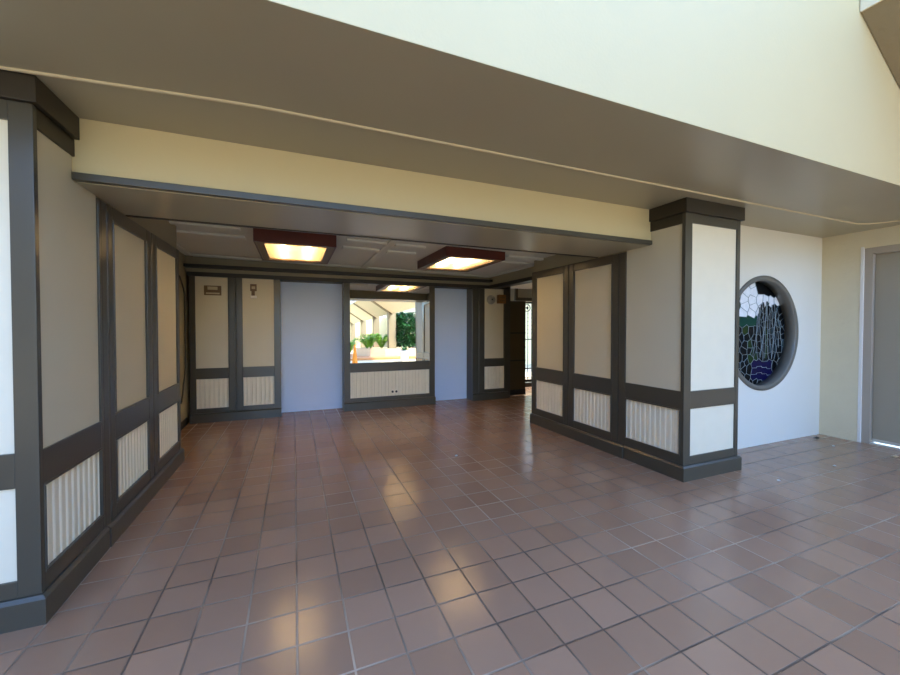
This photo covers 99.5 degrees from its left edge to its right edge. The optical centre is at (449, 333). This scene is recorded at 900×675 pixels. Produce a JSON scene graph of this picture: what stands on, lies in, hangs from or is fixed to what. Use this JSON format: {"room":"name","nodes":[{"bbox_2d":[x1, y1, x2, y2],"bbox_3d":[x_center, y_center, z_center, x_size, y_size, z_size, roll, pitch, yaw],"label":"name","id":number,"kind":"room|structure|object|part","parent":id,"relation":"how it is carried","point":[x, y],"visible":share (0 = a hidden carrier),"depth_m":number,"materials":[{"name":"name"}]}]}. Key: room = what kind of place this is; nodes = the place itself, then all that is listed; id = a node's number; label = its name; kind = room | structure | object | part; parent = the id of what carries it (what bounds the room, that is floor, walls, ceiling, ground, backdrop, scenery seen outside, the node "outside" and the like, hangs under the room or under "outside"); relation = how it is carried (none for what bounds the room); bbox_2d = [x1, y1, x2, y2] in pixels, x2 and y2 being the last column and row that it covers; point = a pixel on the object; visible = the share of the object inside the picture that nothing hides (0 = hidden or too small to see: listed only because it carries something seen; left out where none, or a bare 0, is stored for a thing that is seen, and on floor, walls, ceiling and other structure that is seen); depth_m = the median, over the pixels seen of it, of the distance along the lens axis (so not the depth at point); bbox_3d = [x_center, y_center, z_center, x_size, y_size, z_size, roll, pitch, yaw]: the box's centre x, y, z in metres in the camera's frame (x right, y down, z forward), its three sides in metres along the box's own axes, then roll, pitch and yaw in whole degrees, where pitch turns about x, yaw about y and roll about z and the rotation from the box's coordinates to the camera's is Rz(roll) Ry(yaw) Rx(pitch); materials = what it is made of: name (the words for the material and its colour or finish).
{"room":"building lobby","nodes":[
{"label":"building lobby","id":0,"kind":"room"},
{"bbox_2d":[96,196,180,525],"bbox_3d":[-2.613,0.092,3.081,0.342,2.470,1.675,0,1,-22],"label":"wall","id":1,"kind":"structure","parent":0,"point":[140,256],"depth_m":2.92,"materials":[{"name":"grey paint"}]},
{"bbox_3d":[-2.338,-0.795,2.781,0.019,0.085,0.612,0,1,-22],"label":"rail","id":2,"kind":"part","parent":1,"relation":"part of","materials":[{"name":"grey paint"}]},
{"bbox_3d":[-2.344,-0.112,2.792,0.006,1.282,0.612,0,1,-22],"label":"panel","id":3,"kind":"part","parent":1,"relation":"part of","materials":[{"name":"beige paint"}]},
{"bbox_3d":[-2.333,-0.112,2.796,0.021,1.282,0.612,0,1,-22],"label":"panel moulding","id":4,"kind":"part","parent":1,"relation":"part of","materials":[{"name":"grey paint"}]},
{"bbox_3d":[-2.338,0.610,2.807,0.019,0.161,0.612,0,1,-22],"label":"chair rail","id":5,"kind":"part","parent":1,"relation":"part of","materials":[{"name":"grey paint"}]},
{"bbox_3d":[-2.333,0.904,2.814,0.021,0.427,0.612,0,1,-22],"label":"panel moulding","id":6,"kind":"part","parent":1,"relation":"part of","materials":[{"name":"grey paint"}]},
{"bbox_3d":[-2.338,1.158,2.817,0.019,0.081,0.612,0,1,-22],"label":"rail","id":7,"kind":"part","parent":1,"relation":"part of","materials":[{"name":"grey paint"}]},
{"bbox_2d":[106,448,184,546],"bbox_3d":[-2.464,1.259,3.169,0.046,0.134,1.675,0,1,-22],"label":"baseboard","id":8,"kind":"structure","parent":1,"relation":"attached to","point":[128,514],"depth_m":2.88,"materials":[{"name":"grey paint"}]},
{"bbox_3d":[-2.646,-0.809,3.551,0.019,0.085,0.620,0,1,-22],"label":"rail","id":9,"kind":"part","parent":1,"relation":"part of","materials":[{"name":"grey paint"}]},
{"bbox_3d":[-2.652,-0.126,3.561,0.006,1.282,0.620,0,1,-22],"label":"panel","id":10,"kind":"part","parent":1,"relation":"part of","materials":[{"name":"beige paint"}]},
{"bbox_3d":[-2.642,-0.126,3.565,0.021,1.282,0.620,0,1,-22],"label":"panel moulding","id":11,"kind":"part","parent":1,"relation":"part of","materials":[{"name":"grey paint"}]},
{"bbox_3d":[-2.646,0.596,3.576,0.019,0.161,0.620,0,1,-22],"label":"chair rail","id":12,"kind":"part","parent":1,"relation":"part of","materials":[{"name":"grey paint"}]},
{"bbox_3d":[-2.642,0.890,3.583,0.021,0.427,0.620,0,1,-22],"label":"panel moulding","id":13,"kind":"part","parent":1,"relation":"part of","materials":[{"name":"grey paint"}]},
{"bbox_3d":[-2.646,1.144,3.586,0.019,0.081,0.620,0,1,-22],"label":"rail","id":14,"kind":"part","parent":1,"relation":"part of","materials":[{"name":"grey paint"}]},
{"bbox_2d":[179,251,189,422],"bbox_3d":[-3.555,0.048,4.696,0.180,2.500,2.130,0,1,-22],"label":"wall","id":15,"kind":"structure","parent":0,"point":[185,406],"depth_m":5.33,"materials":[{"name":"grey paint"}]},
{"bbox_2d":[179,275,185,403],"bbox_3d":[-3.651,0.073,5.197,0.020,1.729,0.331,0,1,-22],"label":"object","id":16,"kind":"object","parent":15,"relation":"attached to","point":[179,275],"visible":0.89,"depth_m":5.32,"materials":[{"name":"brown wood"}]},
{"bbox_2d":[181,417,187,429],"bbox_3d":[-3.409,1.249,4.616,0.015,0.100,1.730,0,1,-22],"label":"baseboard","id":17,"kind":"structure","parent":15,"relation":"attached to","point":[184,422],"depth_m":5.26,"materials":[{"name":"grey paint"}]},
{"bbox_2d":[185,255,489,284],"bbox_3d":[-1.487,-1.070,6.474,5.030,0.330,0.268,0,1,-22],"label":"wall","id":18,"kind":"structure","parent":0,"point":[188,259],"depth_m":6.00,"materials":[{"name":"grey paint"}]},
{"bbox_2d":[183,263,492,282],"bbox_3d":[-1.474,-0.978,6.259,4.850,0.042,0.142,0,1,-22],"label":"trim","id":19,"kind":"structure","parent":18,"relation":"attached to","point":[187,265],"depth_m":6.00,"materials":[{"name":"grey wood"}]},
{"bbox_2d":[169,221,553,277],"bbox_3d":[-1.020,-1.167,5.133,5.220,0.287,3.500,0,1,-22],"label":"ceiling","id":20,"kind":"structure","parent":0,"point":[193,239],"depth_m":5.04,"materials":[{"name":"white paint"}]},
{"bbox_2d":[253,228,336,263],"bbox_3d":[-1.827,-1.021,4.525,0.805,0.153,1.200,0,1,-22],"label":"ceiling light","id":21,"kind":"object","parent":20,"relation":"attached to","point":[272,245],"visible":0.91,"depth_m":4.15,"materials":[{"name":"red wood"}]},
{"bbox_2d":[417,246,504,271],"bbox_3d":[0.113,-1.017,5.296,0.820,0.119,1.160,0,1,-22],"label":"ceiling light","id":22,"kind":"object","parent":20,"relation":"attached to","point":[447,258],"visible":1,"depth_m":5.11,"materials":[{"name":"red wood"}]},
{"bbox_2d":[72,118,650,239],"bbox_3d":[-0.180,-1.032,3.215,4.358,0.338,0.690,0,1,-22],"label":"wall","id":23,"kind":"structure","parent":0,"point":[103,148],"depth_m":2.57,"materials":[{"name":"beige paint"}]},
{"bbox_2d":[72,172,651,244],"bbox_3d":[-0.049,-0.874,2.897,4.329,0.040,0.042,0,1,-22],"label":"trim","id":24,"kind":"structure","parent":23,"relation":"attached to","point":[76,176],"depth_m":2.55,"materials":[{"name":"grey paint"}]},
{"bbox_2d":[76,182,648,256],"bbox_3d":[-0.185,-0.860,3.230,4.329,0.009,0.675,0,1,-22],"label":"soffit","id":25,"kind":"structure","parent":23,"relation":"attached to","point":[129,201],"depth_m":2.90,"materials":[{"name":"beige paint"}]},
{"bbox_2d":[280,282,466,412],"bbox_3d":[-1.473,0.011,6.725,5.370,2.500,0.150,0,1,-22],"label":"wall","id":26,"kind":"structure","parent":0,"point":[311,313],"depth_m":6.39,"materials":[{"name":"white paint"}]},
{"bbox_2d":[187,271,507,289],"bbox_3d":[-1.353,-0.877,6.520,5.250,0.060,0.290,0,1,-22],"label":"trim","id":27,"kind":"structure","parent":26,"relation":"attached to","point":[203,274],"depth_m":6.16,"materials":[{"name":"grey wood"}]},
{"bbox_2d":[0,364,899,674],"bbox_3d":[0.004,1.281,7.271,18.500,0.060,18.600,0,1,-22],"label":"floor","id":28,"kind":"structure","parent":0,"point":[336,541],"depth_m":2.25,"materials":[{"name":"tile"}]},
{"bbox_2d":[0,69,109,633],"bbox_3d":[-2.394,0.086,1.904,0.835,2.526,0.669,0,1,-22],"label":"pillar","id":29,"kind":"structure","parent":28,"relation":"on","point":[54,531],"depth_m":1.83,"materials":[{"name":"grey paint"}]},
{"bbox_3d":[-2.287,-1.008,1.603,0.632,0.087,0.019,0,1,-22],"label":"rail","id":30,"kind":"part","parent":29,"relation":"part of","materials":[{"name":"grey paint"}]},
{"bbox_3d":[-2.290,-0.207,1.624,0.632,1.515,0.007,0,1,-22],"label":"panel","id":31,"kind":"part","parent":29,"relation":"part of","materials":[{"name":"beige paint"}]},
{"bbox_3d":[-2.288,0.631,1.633,0.632,0.161,0.019,0,1,-22],"label":"chair rail","id":32,"kind":"part","parent":29,"relation":"part of","materials":[{"name":"grey paint"}]},
{"bbox_3d":[-2.290,0.927,1.644,0.632,0.431,0.007,0,1,-22],"label":"panel","id":33,"kind":"part","parent":29,"relation":"part of","materials":[{"name":"beige paint"}]},
{"bbox_3d":[-2.288,1.181,1.643,0.632,0.077,0.019,0,1,-22],"label":"rail","id":34,"kind":"part","parent":29,"relation":"part of","materials":[{"name":"grey paint"}]},
{"bbox_3d":[-1.996,-1.010,1.926,0.019,0.093,0.333,0,1,-22],"label":"rail","id":35,"kind":"part","parent":29,"relation":"part of","materials":[{"name":"brown paint"}]},
{"bbox_3d":[-2.048,-0.212,2.054,0.008,1.509,0.583,0,1,-22],"label":"panel","id":36,"kind":"part","parent":29,"relation":"part of","materials":[{"name":"beige paint"}]},
{"bbox_3d":[-2.043,0.623,2.072,0.019,0.161,0.583,0,1,-22],"label":"chair rail","id":37,"kind":"part","parent":29,"relation":"part of","materials":[{"name":"grey paint"}]},
{"bbox_3d":[-2.038,0.917,2.079,0.021,0.427,0.583,0,1,-22],"label":"panel moulding","id":38,"kind":"part","parent":29,"relation":"part of","materials":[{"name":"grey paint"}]},
{"bbox_3d":[-2.043,1.171,2.082,0.019,0.081,0.583,0,1,-22],"label":"rail","id":39,"kind":"part","parent":29,"relation":"part of","materials":[{"name":"grey paint"}]},
{"bbox_2d":[189,276,508,423],"bbox_3d":[-1.341,0.193,6.540,5.236,2.142,0.298,0,1,-22],"label":"wall","id":40,"kind":"structure","parent":28,"relation":"on","point":[235,337],"depth_m":5.84,"materials":[{"name":"grey paint"}]},
{"bbox_3d":[-3.465,-0.167,5.552,0.408,1.327,0.007,0,1,-22],"label":"panel","id":41,"kind":"part","parent":40,"relation":"part of","materials":[{"name":"beige paint"}]},
{"bbox_2d":[204,285,220,295],"bbox_3d":[-3.447,-0.633,5.537,0.217,0.140,0.019,0,1,-22],"label":"wall plaque","id":42,"kind":"object","parent":40,"relation":"attached to","point":[208,290],"visible":1,"depth_m":5.53,"materials":[{"name":"brown wood"}]},
{"bbox_3d":[-3.463,0.575,5.560,0.408,0.155,0.019,0,1,-22],"label":"chair rail","id":43,"kind":"part","parent":40,"relation":"part of","materials":[{"name":"grey paint"}]},
{"bbox_3d":[-3.463,1.115,5.570,0.408,0.066,0.019,0,1,-22],"label":"rail","id":44,"kind":"part","parent":40,"relation":"part of","materials":[{"name":"grey paint"}]},
{"bbox_2d":[250,284,256,297],"bbox_3d":[-2.955,-0.644,5.728,0.088,0.215,0.038,0,1,-22],"label":"lever","id":45,"kind":"object","parent":40,"relation":"attached to","point":[253,287],"visible":1,"depth_m":5.72,"materials":[{"name":"white paint"}]},
{"bbox_3d":[-2.959,-0.699,5.737,0.088,0.105,0.015,0,1,-22],"label":"plate","id":46,"kind":"part","parent":45,"relation":"part of","materials":[{"name":"beige metal"}]},
{"bbox_3d":[-2.904,-0.171,5.782,0.425,1.327,0.007,0,1,-22],"label":"panel","id":47,"kind":"part","parent":40,"relation":"part of","materials":[{"name":"beige paint"}]},
{"bbox_3d":[-2.901,0.570,5.790,0.425,0.155,0.019,0,1,-22],"label":"chair rail","id":48,"kind":"part","parent":40,"relation":"part of","materials":[{"name":"grey paint"}]},
{"bbox_3d":[-2.901,1.111,5.800,0.425,0.066,0.019,0,1,-22],"label":"rail","id":49,"kind":"part","parent":40,"relation":"part of","materials":[{"name":"grey paint"}]},
{"bbox_3d":[-1.010,0.556,6.562,1.383,0.155,0.019,0,1,-22],"label":"chair rail","id":50,"kind":"part","parent":40,"relation":"part of","materials":[{"name":"grey paint"}]},
{"bbox_3d":[-1.010,1.097,6.572,1.383,0.066,0.019,0,1,-22],"label":"rail","id":51,"kind":"part","parent":40,"relation":"part of","materials":[{"name":"grey paint"}]},
{"bbox_2d":[350,283,429,362],"bbox_3d":[-1.007,-0.184,6.540,1.381,1.325,0.032,0,1,-22],"label":"wall mirror","id":52,"kind":"object","parent":40,"relation":"attached to","point":[389,323],"visible":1,"depth_m":6.52,"materials":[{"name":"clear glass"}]},
{"bbox_2d":[391,389,397,393],"bbox_3d":[-0.960,0.994,6.584,0.120,0.070,0.022,0,1,-22],"label":"wall outlet","id":53,"kind":"object","parent":40,"relation":"attached to","point":[394,391],"visible":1,"depth_m":6.58,"materials":[{"name":"beige paint"}]},
{"bbox_2d":[487,295,494,303],"bbox_3d":[0.793,-0.653,7.246,0.180,0.180,0.063,0,1,-22],"label":"bell","id":54,"kind":"object","parent":40,"relation":"attached to","point":[490,299],"visible":1,"depth_m":7.23,"materials":[{"name":"black metal"}]},
{"bbox_3d":[0.843,-0.198,7.313,0.415,1.327,0.007,0,1,-22],"label":"panel","id":55,"kind":"part","parent":40,"relation":"part of","materials":[{"name":"beige paint"}]},
{"bbox_3d":[0.852,0.543,7.323,0.430,0.155,0.019,0,1,-22],"label":"chair rail","id":56,"kind":"part","parent":40,"relation":"part of","materials":[{"name":"grey paint"}]},
{"bbox_3d":[0.852,1.083,7.333,0.430,0.066,0.019,0,1,-22],"label":"rail","id":57,"kind":"part","parent":40,"relation":"part of","materials":[{"name":"grey paint"}]},
{"bbox_2d":[497,295,505,303],"bbox_3d":[0.987,-0.667,7.309,0.155,0.165,0.093,0,1,-22],"label":"alarm box","id":58,"kind":"object","parent":40,"relation":"attached to","point":[501,299],"visible":1,"depth_m":7.27,"materials":[{"name":"orange wood"}]},
{"bbox_2d":[623,197,744,482],"bbox_3d":[2.328,0.051,3.834,0.812,2.526,0.670,0,1,-22],"label":"pillar","id":59,"kind":"structure","parent":28,"relation":"on","point":[681,416],"depth_m":3.59,"materials":[{"name":"grey paint"}]},
{"bbox_3d":[1.963,0.887,3.730,0.021,0.427,0.613,0,1,-23],"label":"panel moulding","id":60,"kind":"part","parent":59,"relation":"part of","materials":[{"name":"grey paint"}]},
{"bbox_3d":[1.968,0.593,3.727,0.019,0.161,0.613,0,1,-23],"label":"chair rail","id":61,"kind":"part","parent":59,"relation":"part of","materials":[{"name":"grey paint"}]},
{"bbox_3d":[1.968,1.141,3.737,0.019,0.081,0.613,0,1,-23],"label":"rail","id":62,"kind":"part","parent":59,"relation":"part of","materials":[{"name":"grey paint"}]},
{"bbox_3d":[1.973,-0.241,3.714,0.008,1.509,0.613,0,1,-23],"label":"panel","id":63,"kind":"part","parent":59,"relation":"part of","materials":[{"name":"beige paint"}]},
{"bbox_3d":[2.023,-1.040,3.568,0.019,0.093,0.333,0,1,-23],"label":"rail","id":64,"kind":"part","parent":59,"relation":"part of","materials":[{"name":"brown paint"}]},
{"bbox_3d":[2.459,0.892,3.585,0.627,0.431,0.007,0,1,-22],"label":"panel","id":65,"kind":"part","parent":59,"relation":"part of","materials":[{"name":"beige paint"}]},
{"bbox_3d":[2.462,1.146,3.584,0.627,0.077,0.019,0,1,-22],"label":"rail","id":66,"kind":"part","parent":59,"relation":"part of","materials":[{"name":"grey paint"}]},
{"bbox_3d":[2.462,0.596,3.574,0.627,0.161,0.019,0,1,-22],"label":"chair rail","id":67,"kind":"part","parent":59,"relation":"part of","materials":[{"name":"grey paint"}]},
{"bbox_3d":[2.459,-0.242,3.564,0.627,1.515,0.007,0,1,-22],"label":"panel","id":68,"kind":"part","parent":59,"relation":"part of","materials":[{"name":"beige paint"}]},
{"bbox_3d":[2.462,-1.042,3.544,0.627,0.087,0.019,0,1,-22],"label":"rail","id":69,"kind":"part","parent":59,"relation":"part of","materials":[{"name":"grey paint"}]},
{"bbox_2d":[0,0,899,237],"bbox_3d":[-0.870,-1.231,2.028,12.950,0.100,1.458,0,1,-22],"label":"ceiling","id":70,"kind":"structure","parent":0,"point":[266,53],"depth_m":2.01,"materials":[{"name":"beige paint"}]},
{"bbox_2d":[0,66,899,224],"bbox_3d":[-0.916,-1.181,2.044,12.257,0.021,0.704,0,1,-18],"label":"trim","id":71,"kind":"structure","parent":70,"relation":"attached to","point":[1,67],"depth_m":2.14,"materials":[{"name":"beige wood"}]},
{"bbox_2d":[508,287,510,397],"bbox_3d":[1.073,0.120,7.633,0.070,2.250,0.400,0,1,-22],"label":"wall","id":72,"kind":"structure","parent":0,"point":[509,288],"depth_m":7.45,"materials":[{"name":"grey paint"}]},
{"bbox_2d":[510,301,525,395],"bbox_3d":[1.336,0.285,7.667,0.430,1.893,0.080,0,1,-22],"label":"door","id":73,"kind":"structure","parent":72,"relation":"in","point":[517,308],"depth_m":7.68,"materials":[{"name":"brown wood"}]},
{"bbox_3d":[1.337,-0.021,7.659,0.430,0.024,0.009,0,1,-22],"label":"rail","id":74,"kind":"part","parent":73,"relation":"part of","materials":[{"name":"black wood"}]},
{"bbox_3d":[1.337,1.173,7.680,0.430,0.118,0.009,0,1,-22],"label":"kick plate","id":75,"kind":"part","parent":73,"relation":"part of","materials":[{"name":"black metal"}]},
{"bbox_2d":[490,267,533,284],"bbox_3d":[1.171,-1.069,6.447,0.170,0.330,1.792,0,1,-22],"label":"wall","id":76,"kind":"structure","parent":0,"point":[527,272],"depth_m":6.46,"materials":[{"name":"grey paint"}]},
{"bbox_2d":[510,289,531,301],"bbox_3d":[1.686,0.072,8.882,2.150,2.300,0.150,0,1,-22],"label":"wall","id":77,"kind":"structure","parent":0,"point":[523,293],"depth_m":8.78,"materials":[{"name":"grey paint"}]},
{"bbox_2d":[514,288,517,300],"bbox_3d":[1.509,-0.900,8.689,0.070,0.270,0.040,0,1,-22],"label":"trim","id":78,"kind":"structure","parent":77,"relation":"attached to","point":[515,289],"depth_m":8.68,"materials":[{"name":"grey wood"}]},
{"bbox_2d":[518,297,531,300],"bbox_3d":[2.032,-0.804,8.905,1.080,0.070,0.040,0,1,-22],"label":"trim","id":79,"kind":"structure","parent":77,"relation":"attached to","point":[519,298],"depth_m":8.75,"materials":[{"name":"grey wood"}]},
{"bbox_2d":[525,302,531,386],"bbox_3d":[1.993,0.235,9.005,0.690,1.970,0.140,0,1,-22],"label":"iron gate","id":80,"kind":"object","parent":77,"relation":"attached to","point":[528,382],"visible":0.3,"depth_m":8.90,"materials":[{"name":"black metal"}]},
{"bbox_3d":[1.993,1.175,9.022,0.690,0.090,0.140,0,1,-22],"label":"sill","id":81,"kind":"part","parent":80,"relation":"part of","materials":[{"name":"grey paint"}]},
{"bbox_2d":[511,283,531,288],"bbox_3d":[2.105,-1.052,7.439,2.450,0.080,3.200,0,1,-22],"label":"ceiling","id":82,"kind":"structure","parent":0,"point":[528,285],"depth_m":8.23,"materials":[{"name":"beige paint"}]},
{"bbox_2d":[525,304,530,363],"bbox_3d":[0.969,-0.662,13.464,16.000,3.600,0.200,0,1,-22],"label":"wall","id":83,"kind":"structure","parent":0,"point":[528,314],"depth_m":14.17,"materials":[{"name":"beige paint"}]},
{"bbox_2d":[532,251,626,444],"bbox_3d":[1.622,0.061,4.801,0.276,2.470,1.655,0,1,-22],"label":"wall","id":84,"kind":"structure","parent":0,"point":[579,303],"depth_m":4.62,"materials":[{"name":"grey paint"}]},
{"bbox_2d":[126,215,597,257],"bbox_3d":[-0.315,-0.858,3.534,4.308,0.010,0.027,0,1,-22],"label":"trim","id":85,"kind":"structure","parent":84,"relation":"attached to","point":[126,215],"depth_m":3.25,"materials":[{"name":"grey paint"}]},
{"bbox_2d":[489,276,531,288],"bbox_3d":[1.169,-0.879,6.449,0.195,0.060,1.770,0,1,-22],"label":"trim","id":86,"kind":"structure","parent":84,"relation":"attached to","point":[526,280],"depth_m":6.55,"materials":[{"name":"grey wood"}]},
{"bbox_3d":[1.348,1.115,5.181,0.019,0.081,0.596,0,1,-23],"label":"rail","id":87,"kind":"part","parent":84,"relation":"part of","materials":[{"name":"grey paint"}]},
{"bbox_3d":[1.343,0.861,5.174,0.021,0.427,0.596,0,1,-23],"label":"panel moulding","id":88,"kind":"part","parent":84,"relation":"part of","materials":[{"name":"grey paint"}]},
{"bbox_3d":[1.343,-0.154,5.156,0.021,1.282,0.596,0,1,-23],"label":"panel moulding","id":89,"kind":"part","parent":84,"relation":"part of","materials":[{"name":"grey paint"}]},
{"bbox_3d":[1.348,-0.838,5.145,0.019,0.085,0.596,0,1,-23],"label":"rail","id":90,"kind":"part","parent":84,"relation":"part of","materials":[{"name":"grey paint"}]},
{"bbox_3d":[1.354,-0.154,5.160,0.006,1.282,0.596,0,1,-23],"label":"panel","id":91,"kind":"part","parent":84,"relation":"part of","materials":[{"name":"beige paint"}]},
{"bbox_3d":[1.348,0.567,5.171,0.019,0.161,0.596,0,1,-23],"label":"chair rail","id":92,"kind":"part","parent":84,"relation":"part of","materials":[{"name":"grey paint"}]},
{"bbox_2d":[530,413,624,458],"bbox_3d":[1.506,1.230,4.780,0.046,0.134,1.655,0,1,-23],"label":"baseboard","id":93,"kind":"structure","parent":84,"relation":"attached to","point":[616,449],"depth_m":4.58,"materials":[{"name":"grey paint"}]},
{"bbox_3d":[1.655,1.128,4.464,0.019,0.081,0.610,0,1,-23],"label":"rail","id":94,"kind":"part","parent":84,"relation":"part of","materials":[{"name":"grey paint"}]},
{"bbox_3d":[1.651,0.874,4.457,0.021,0.427,0.610,0,1,-23],"label":"panel moulding","id":95,"kind":"part","parent":84,"relation":"part of","materials":[{"name":"grey paint"}]},
{"bbox_3d":[1.662,-0.141,4.444,0.006,1.282,0.610,0,1,-23],"label":"panel","id":96,"kind":"part","parent":84,"relation":"part of","materials":[{"name":"beige paint"}]},
{"bbox_3d":[1.655,0.580,4.454,0.019,0.161,0.610,0,1,-23],"label":"chair rail","id":97,"kind":"part","parent":84,"relation":"part of","materials":[{"name":"grey paint"}]},
{"bbox_3d":[1.651,-0.141,4.439,0.021,1.282,0.610,0,1,-23],"label":"panel moulding","id":98,"kind":"part","parent":84,"relation":"part of","materials":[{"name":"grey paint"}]},
{"bbox_3d":[1.656,-0.825,4.428,0.019,0.085,0.610,0,1,-23],"label":"rail","id":99,"kind":"part","parent":84,"relation":"part of","materials":[{"name":"grey paint"}]},
{"bbox_2d":[268,0,899,185],"bbox_3d":[-0.637,-2.907,1.427,12.950,3.472,0.230,0,1,-22],"label":"wall","id":100,"kind":"structure","parent":0,"point":[809,79],"depth_m":2.19,"materials":[{"name":"beige paint"}]},
{"bbox_2d":[860,0,882,11],"bbox_3d":[9.723,-1.972,-11.460,1.632,1.770,31.485,0,1,-22],"label":"canopy","id":101,"kind":"object","parent":100,"relation":"attached to","point":[864,4],"visible":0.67,"depth_m":2.77,"materials":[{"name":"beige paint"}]},
{"bbox_2d":[861,0,899,87],"bbox_3d":[3.979,-1.924,2.614,1.620,1.280,1.090,0,1,-22],"label":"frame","id":102,"kind":"object","parent":101,"relation":"attached to","point":[882,19],"visible":1,"depth_m":2.82,"materials":[{"name":"brown wood"}]},
{"bbox_2d":[737,225,821,448],"bbox_3d":[3.663,0.028,4.546,2.350,2.547,0.160,0,1,-22],"label":"wall","id":103,"kind":"structure","parent":0,"point":[788,410],"depth_m":4.67,"materials":[{"name":"white paint"}]},
{"bbox_2d":[738,276,798,390],"bbox_3d":[3.658,-0.010,4.517,1.344,1.344,0.135,0,1,-22],"label":"window","id":104,"kind":"structure","parent":103,"relation":"in","point":[768,319],"depth_m":4.62,"materials":[{"name":"multicoloured glass"}]},
{"bbox_3d":[3.639,-0.011,4.564,1.240,1.240,0.004,0,1,-22],"label":"stained glass","id":105,"kind":"part","parent":104,"relation":"part of","materials":[{"name":"multicoloured glass"}]},
{"bbox_2d":[819,225,899,441],"bbox_3d":[5.172,0.035,4.171,0.160,2.547,1.995,0,1,-22],"label":"wall","id":106,"kind":"structure","parent":0,"point":[841,254],"depth_m":4.73,"materials":[{"name":"beige paint"}]},
{"bbox_2d":[857,244,899,449],"bbox_3d":[5.178,0.140,4.099,0.124,2.338,1.093,0,1,-22],"label":"door","id":107,"kind":"structure","parent":106,"relation":"in","point":[878,421],"depth_m":4.46,"materials":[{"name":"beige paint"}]},
{"bbox_3d":[4.931,0.132,4.572,0.024,2.338,0.030,0,1,-22],"label":"casing","id":108,"kind":"part","parent":107,"relation":"part of","materials":[{"name":"white paint"}]}
]}

